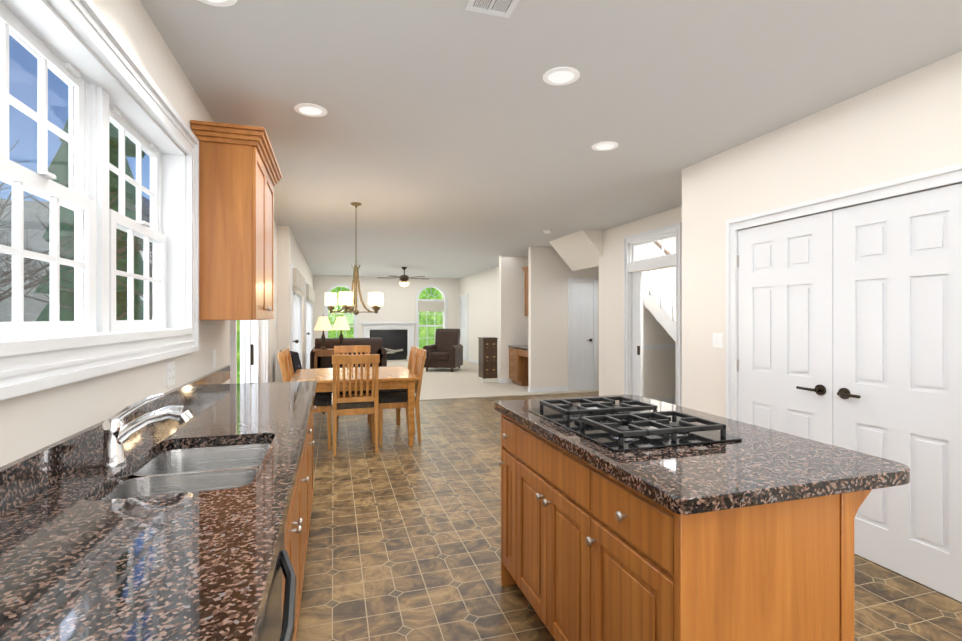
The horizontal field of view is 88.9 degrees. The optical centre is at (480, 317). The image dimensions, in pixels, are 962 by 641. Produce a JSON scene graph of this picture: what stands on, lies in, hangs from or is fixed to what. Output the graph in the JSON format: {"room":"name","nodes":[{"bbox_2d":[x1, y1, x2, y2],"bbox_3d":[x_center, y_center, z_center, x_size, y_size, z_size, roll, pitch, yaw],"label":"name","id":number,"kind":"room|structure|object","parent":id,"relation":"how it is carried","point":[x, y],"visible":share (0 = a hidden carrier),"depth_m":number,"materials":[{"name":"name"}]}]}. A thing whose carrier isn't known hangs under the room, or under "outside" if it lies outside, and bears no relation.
{"room":"kitchen","nodes":[
{"label":"kitchen","id":0,"kind":"room"},
{"bbox_2d":[0,0,312,466],"bbox_3d":[-2.639,0.045,6.179,0.312,2.670,19.000,0,0,-17],"label":"wall","id":1,"kind":"structure","parent":0,"point":[32,422],"depth_m":2.04,"materials":[{"name":"beige paint"}]},
{"bbox_2d":[0,0,198,399],"bbox_3d":[-1.287,-0.399,1.479,0.178,1.170,2.570,0,0,-17],"label":"kitchen window","id":2,"kind":"structure","parent":1,"relation":"in","point":[81,50],"depth_m":1.76,"materials":[{"name":"white wood"}]},
{"bbox_2d":[166,361,174,386],"bbox_3d":[-1.495,0.271,2.367,0.008,0.115,0.115,0,0,-17],"label":"outlet","id":3,"kind":"object","parent":1,"relation":"attached to","point":[170,373],"visible":1,"depth_m":2.35,"materials":[{"name":"white plastic"}]},
{"bbox_2d":[212,350,215,367],"bbox_3d":[-1.752,0.271,3.224,0.008,0.115,0.070,0,0,-17],"label":"light switch","id":4,"kind":"object","parent":1,"relation":"attached to","point":[213,358],"visible":0.95,"depth_m":3.20,"materials":[{"name":"white plastic"}]},
{"bbox_2d":[190,120,281,319],"bbox_3d":[-1.558,-0.534,3.225,0.377,1.100,1.010,0,0,-17],"label":"upper cabinet","id":5,"kind":"object","parent":1,"relation":"attached to","point":[240,175],"visible":1,"depth_m":2.80,"materials":[{"name":"brown wood"}]},
{"bbox_2d":[230,320,269,383],"bbox_3d":[-2.267,0.310,4.725,0.188,2.140,2.080,0,0,-17],"label":"door","id":6,"kind":"structure","parent":1,"relation":"in","point":[254,355],"depth_m":4.73,"materials":[{"name":"white wood"}]},
{"bbox_2d":[290,264,314,368],"bbox_3d":[-3.889,0.303,10.476,0.390,2.150,7.230,0,0,-17],"label":"doors","id":7,"kind":"structure","parent":1,"relation":"in","point":[300,287],"depth_m":9.16,"materials":[{"name":"white wood"}]},
{"bbox_2d":[313,275,458,358],"bbox_3d":[-3.073,0.042,15.857,5.050,2.670,0.212,0,0,-17],"label":"wall","id":8,"kind":"structure","parent":0,"point":[399,302],"depth_m":15.80,"materials":[{"name":"beige paint"}]},
{"bbox_2d":[332,360,598,404],"bbox_3d":[-1.321,1.402,12.370,6.800,0.072,8.300,0,0,-17],"label":"floor carpet","id":9,"kind":"object","parent":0,"point":[462,382],"visible":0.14,"depth_m":9.70,"materials":[{"name":"beige carpet"}]},
{"bbox_2d":[313,348,346,368],"bbox_3d":[-3.147,1.016,10.318,0.720,0.700,0.420,0,0,-17],"label":"table","id":10,"kind":"object","parent":9,"relation":"on","point":[322,353],"visible":0.35,"depth_m":10.10,"materials":[{"name":"brown wood"}]},
{"bbox_2d":[314,315,331,349],"bbox_3d":[-3.278,0.305,10.195,0.370,0.722,0.370,0,0,-17],"label":"table lamp","id":11,"kind":"object","parent":10,"relation":"on","point":[323,323],"visible":1,"depth_m":10.11,"materials":[{"name":"beige fabric"}]},
{"bbox_2d":[332,315,349,345],"bbox_3d":[-2.976,0.305,10.442,0.370,0.722,0.370,0,0,-17],"label":"table lamp","id":12,"kind":"object","parent":10,"relation":"on","point":[341,324],"visible":0.83,"depth_m":10.35,"materials":[{"name":"beige fabric"}]},
{"bbox_2d":[310,338,386,368],"bbox_3d":[-3.027,0.911,11.221,1.640,0.910,0.960,0,0,-17],"label":"sofa","id":13,"kind":"object","parent":9,"relation":"on","point":[375,344],"visible":0.33,"depth_m":10.78,"materials":[{"name":"leather"}]},
{"bbox_2d":[361,322,416,359],"bbox_3d":[-2.943,0.753,15.686,1.740,1.223,0.210,0,0,-17],"label":"fireplace","id":14,"kind":"object","parent":9,"relation":"on","point":[397,340],"visible":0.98,"depth_m":15.75,"materials":[{"name":"white"}]},
{"bbox_2d":[423,329,462,371],"bbox_3d":[-0.961,0.833,12.759,0.860,1.065,1.016,0,0,11],"label":"recliner","id":15,"kind":"object","parent":9,"relation":"on","point":[445,350],"visible":0.96,"depth_m":12.52,"materials":[{"name":"leather"}]},
{"bbox_2d":[478,337,497,382],"bbox_3d":[0.150,0.897,10.447,0.334,0.938,0.390,0,0,-17],"label":"chest","id":16,"kind":"object","parent":9,"relation":"on","point":[487,359],"visible":1,"depth_m":10.29,"materials":[{"name":"brown wood"}]},
{"bbox_2d":[508,345,527,385],"bbox_3d":[0.992,0.933,9.708,0.557,0.868,1.224,0,0,-17],"label":"desk","id":17,"kind":"object","parent":9,"relation":"on","point":[518,364],"visible":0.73,"depth_m":9.78,"materials":[{"name":"brown wood"}]},
{"bbox_2d":[140,0,961,278],"bbox_3d":[0.247,-1.360,7.150,6.800,0.140,19.200,0,0,-17],"label":"ceiling","id":18,"kind":"structure","parent":0,"point":[450,139],"depth_m":2.85,"materials":[{"name":"white paint"}]},
{"bbox_2d":[199,0,236,6],"bbox_3d":[-1.067,-1.336,1.931,0.196,0.106,0.196,0,0,-17],"label":"recessed light","id":19,"kind":"object","parent":18,"relation":"in","point":[222,3],"visible":1,"depth_m":2.00,"materials":[{"name":"white"}]},
{"bbox_2d":[294,103,326,116],"bbox_3d":[-1.058,-1.336,3.051,0.196,0.106,0.196,0,0,-17],"label":"recessed light","id":20,"kind":"object","parent":18,"relation":"in","point":[309,109],"visible":0.54,"depth_m":3.04,"materials":[{"name":"white"}]},
{"bbox_2d":[325,202,382,314],"bbox_3d":[-1.425,-0.655,5.559,0.652,1.270,0.658,0,0,-17],"label":"chandelier","id":21,"kind":"object","parent":18,"relation":"hanging from","point":[348,300],"visible":1,"depth_m":5.46,"materials":[{"name":"gold metal"}]},
{"bbox_2d":[391,267,424,286],"bbox_3d":[-1.989,-1.042,12.691,1.362,0.500,1.302,0,0,-17],"label":"ceiling fan","id":22,"kind":"object","parent":18,"relation":"hanging from","point":[404,278],"visible":1,"depth_m":12.56,"materials":[{"name":"brown metal"}]},
{"bbox_2d":[465,0,518,17],"bbox_3d":[0.082,-1.285,1.890,0.195,0.008,0.380,0,0,-17],"label":"ceiling vent","id":23,"kind":"object","parent":18,"relation":"in","point":[503,8],"visible":1,"depth_m":2.03,"materials":[{"name":"white metal"}]},
{"bbox_2d":[543,67,579,84],"bbox_3d":[0.428,-1.336,2.621,0.196,0.106,0.196,0,0,-17],"label":"recessed light","id":24,"kind":"object","parent":18,"relation":"in","point":[561,76],"visible":0.54,"depth_m":2.62,"materials":[{"name":"white"}]},
{"bbox_2d":[592,141,617,150],"bbox_3d":[0.932,-1.336,3.691,0.196,0.106,0.196,0,0,-17],"label":"recessed light","id":25,"kind":"object","parent":18,"relation":"in","point":[605,146],"visible":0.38,"depth_m":3.69,"materials":[{"name":"white"}]},
{"bbox_2d":[459,206,681,398],"bbox_3d":[1.396,0.043,10.743,2.232,2.670,12.580,0,0,-17],"label":"wall","id":26,"kind":"structure","parent":0,"point":[496,303],"depth_m":8.95,"materials":[{"name":"beige paint"}]},
{"bbox_2d":[460,294,467,360],"bbox_3d":[-0.543,0.316,15.736,0.034,2.098,0.940,0,0,-17],"label":"door frame","id":27,"kind":"structure","parent":26,"relation":"attached to","point":[464,321],"depth_m":15.70,"materials":[{"name":"white wood"}]},
{"bbox_2d":[521,266,527,315],"bbox_3d":[1.126,-0.514,9.565,0.382,0.985,0.871,0,0,-17],"label":"upper cabinet","id":28,"kind":"object","parent":26,"relation":"attached to","point":[525,269],"visible":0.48,"depth_m":9.81,"materials":[{"name":"brown wood"}]},
{"bbox_2d":[568,278,596,390],"bbox_3d":[1.908,0.324,9.201,0.600,2.110,0.089,0,0,-17],"label":"door","id":29,"kind":"structure","parent":26,"relation":"attached to","point":[582,333],"depth_m":9.21,"materials":[{"name":"white wood"}]},
{"bbox_2d":[623,222,681,405],"bbox_3d":[2.200,0.142,6.223,0.154,2.475,1.150,0,0,-17],"label":"trim","id":30,"kind":"structure","parent":26,"relation":"attached to","point":[633,333],"depth_m":6.52,"materials":[{"name":"painted wood"},{"name":"glass"}]},
{"bbox_2d":[643,241,675,404],"bbox_3d":[3.293,0.008,6.259,0.940,2.743,2.900,0,0,-17],"label":"staircase","id":31,"kind":"structure","parent":26,"relation":"attached to","point":[661,308],"depth_m":6.97,"materials":[{"name":"painted wood"},{"name":"drywall"}]},
{"bbox_2d":[297,392,961,640],"bbox_3d":[1.442,1.411,3.177,6.800,0.060,10.900,0,0,-17],"label":"floor","id":32,"kind":"structure","parent":0,"point":[404,541],"depth_m":2.89,"materials":[{"name":"brown tile"}]},
{"bbox_2d":[0,365,316,640],"bbox_3d":[-0.753,0.810,1.066,0.678,1.143,5.520,0,0,-17],"label":"countertop","id":33,"kind":"structure","parent":32,"relation":"on","point":[182,513],"depth_m":1.13,"materials":[{"name":"brown stone"}]},
{"bbox_2d":[277,351,331,449],"bbox_3d":[-1.885,0.875,5.257,0.544,1.010,0.460,0,0,-17],"label":"chair","id":34,"kind":"object","parent":32,"relation":"on","point":[322,403],"visible":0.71,"depth_m":5.12,"materials":[{"name":"brown wood"}]},
{"bbox_2d":[282,348,331,414],"bbox_3d":[-2.020,0.875,5.707,0.544,1.010,0.460,0,0,-17],"label":"chair","id":35,"kind":"object","parent":32,"relation":"on","point":[289,359],"visible":0.17,"depth_m":5.80,"materials":[{"name":"brown wood"}]},
{"bbox_2d":[334,345,371,432],"bbox_3d":[-1.612,0.875,6.182,0.460,1.010,0.544,0,0,-17],"label":"chair","id":36,"kind":"object","parent":32,"relation":"on","point":[352,349],"visible":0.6,"depth_m":6.37,"materials":[{"name":"brown wood"}]},
{"bbox_2d":[289,366,419,446],"bbox_3d":[-1.454,1.008,5.622,1.300,0.745,1.250,0,0,-17],"label":"dining table","id":37,"kind":"object","parent":32,"relation":"on","point":[396,377],"visible":0.54,"depth_m":5.23,"materials":[{"name":"brown wood"}]},
{"bbox_2d":[332,354,379,456],"bbox_3d":[-1.310,0.875,5.104,0.460,1.010,0.544,0,0,-17],"label":"chair","id":38,"kind":"object","parent":32,"relation":"on","point":[355,405],"visible":1,"depth_m":4.92,"materials":[{"name":"brown wood"}]},
{"bbox_2d":[374,346,418,425],"bbox_3d":[-1.035,0.875,6.003,0.544,1.010,0.460,0,0,-17],"label":"chair","id":39,"kind":"object","parent":32,"relation":"on","point":[411,361],"visible":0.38,"depth_m":6.16,"materials":[{"name":"brown wood"}]},
{"bbox_2d":[378,348,425,445],"bbox_3d":[-0.899,0.875,5.553,0.544,1.010,0.460,0,0,-17],"label":"chair","id":40,"kind":"object","parent":32,"relation":"on","point":[389,400],"visible":0.75,"depth_m":5.39,"materials":[{"name":"brown wood"}]},
{"bbox_2d":[494,407,870,640],"bbox_3d":[0.605,0.929,1.969,0.698,0.904,1.371,0,0,-17],"label":"kitchen island","id":41,"kind":"object","parent":32,"relation":"on","point":[631,518],"depth_m":1.38,"materials":[{"name":"brown wood"}]},
{"bbox_2d":[494,396,909,518],"bbox_3d":[0.672,0.457,1.984,0.840,0.040,1.440,0,0,-17],"label":"island countertop","id":42,"kind":"structure","parent":41,"relation":"on","point":[769,468],"depth_m":1.42,"materials":[{"name":"brown stone"}]},
{"bbox_2d":[526,395,745,450],"bbox_3d":[0.573,0.411,2.017,0.520,0.052,0.750,0,0,-17],"label":"cooktop","id":43,"kind":"object","parent":42,"relation":"in","point":[614,422],"depth_m":1.89,"materials":[{"name":"black metal"}]},
{"bbox_2d":[682,51,961,417],"bbox_3d":[2.703,0.047,1.301,0.132,2.670,6.282,0,0,-17],"label":"wall","id":44,"kind":"structure","parent":0,"point":[908,124],"depth_m":3.19,"materials":[{"name":"beige paint"}]},
{"bbox_2d":[713,333,723,347],"bbox_3d":[1.870,0.181,3.869,0.008,0.115,0.115,0,0,-17],"label":"light switch","id":45,"kind":"object","parent":44,"relation":"attached to","point":[718,340],"visible":1,"depth_m":3.86,"materials":[{"name":"white plastic"}]},
{"bbox_2d":[726,163,961,601],"bbox_3d":[2.165,0.321,2.994,0.189,2.120,1.629,0,0,-17],"label":"double doors","id":46,"kind":"structure","parent":44,"relation":"attached to","point":[843,319],"depth_m":2.76,"materials":[{"name":"white wood"}]},
{"label":"outside","id":47,"kind":"structure","parent":0,"visible":0},
{"bbox_3d":[-9.382,2.927,14.178,70.000,0.100,57.000,0,0,-17],"label":"ground","id":48,"kind":"structure","parent":47,"visible":0},
{"bbox_2d":[0,106,442,383],"bbox_3d":[-33.222,-6.590,13.590,84.000,19.163,38.800,0,0,-17],"label":"outdoor view","id":49,"kind":"object","parent":48,"relation":"on","point":[31,269],"depth_m":16.65,"materials":[{"name":"green plant"}]}
]}

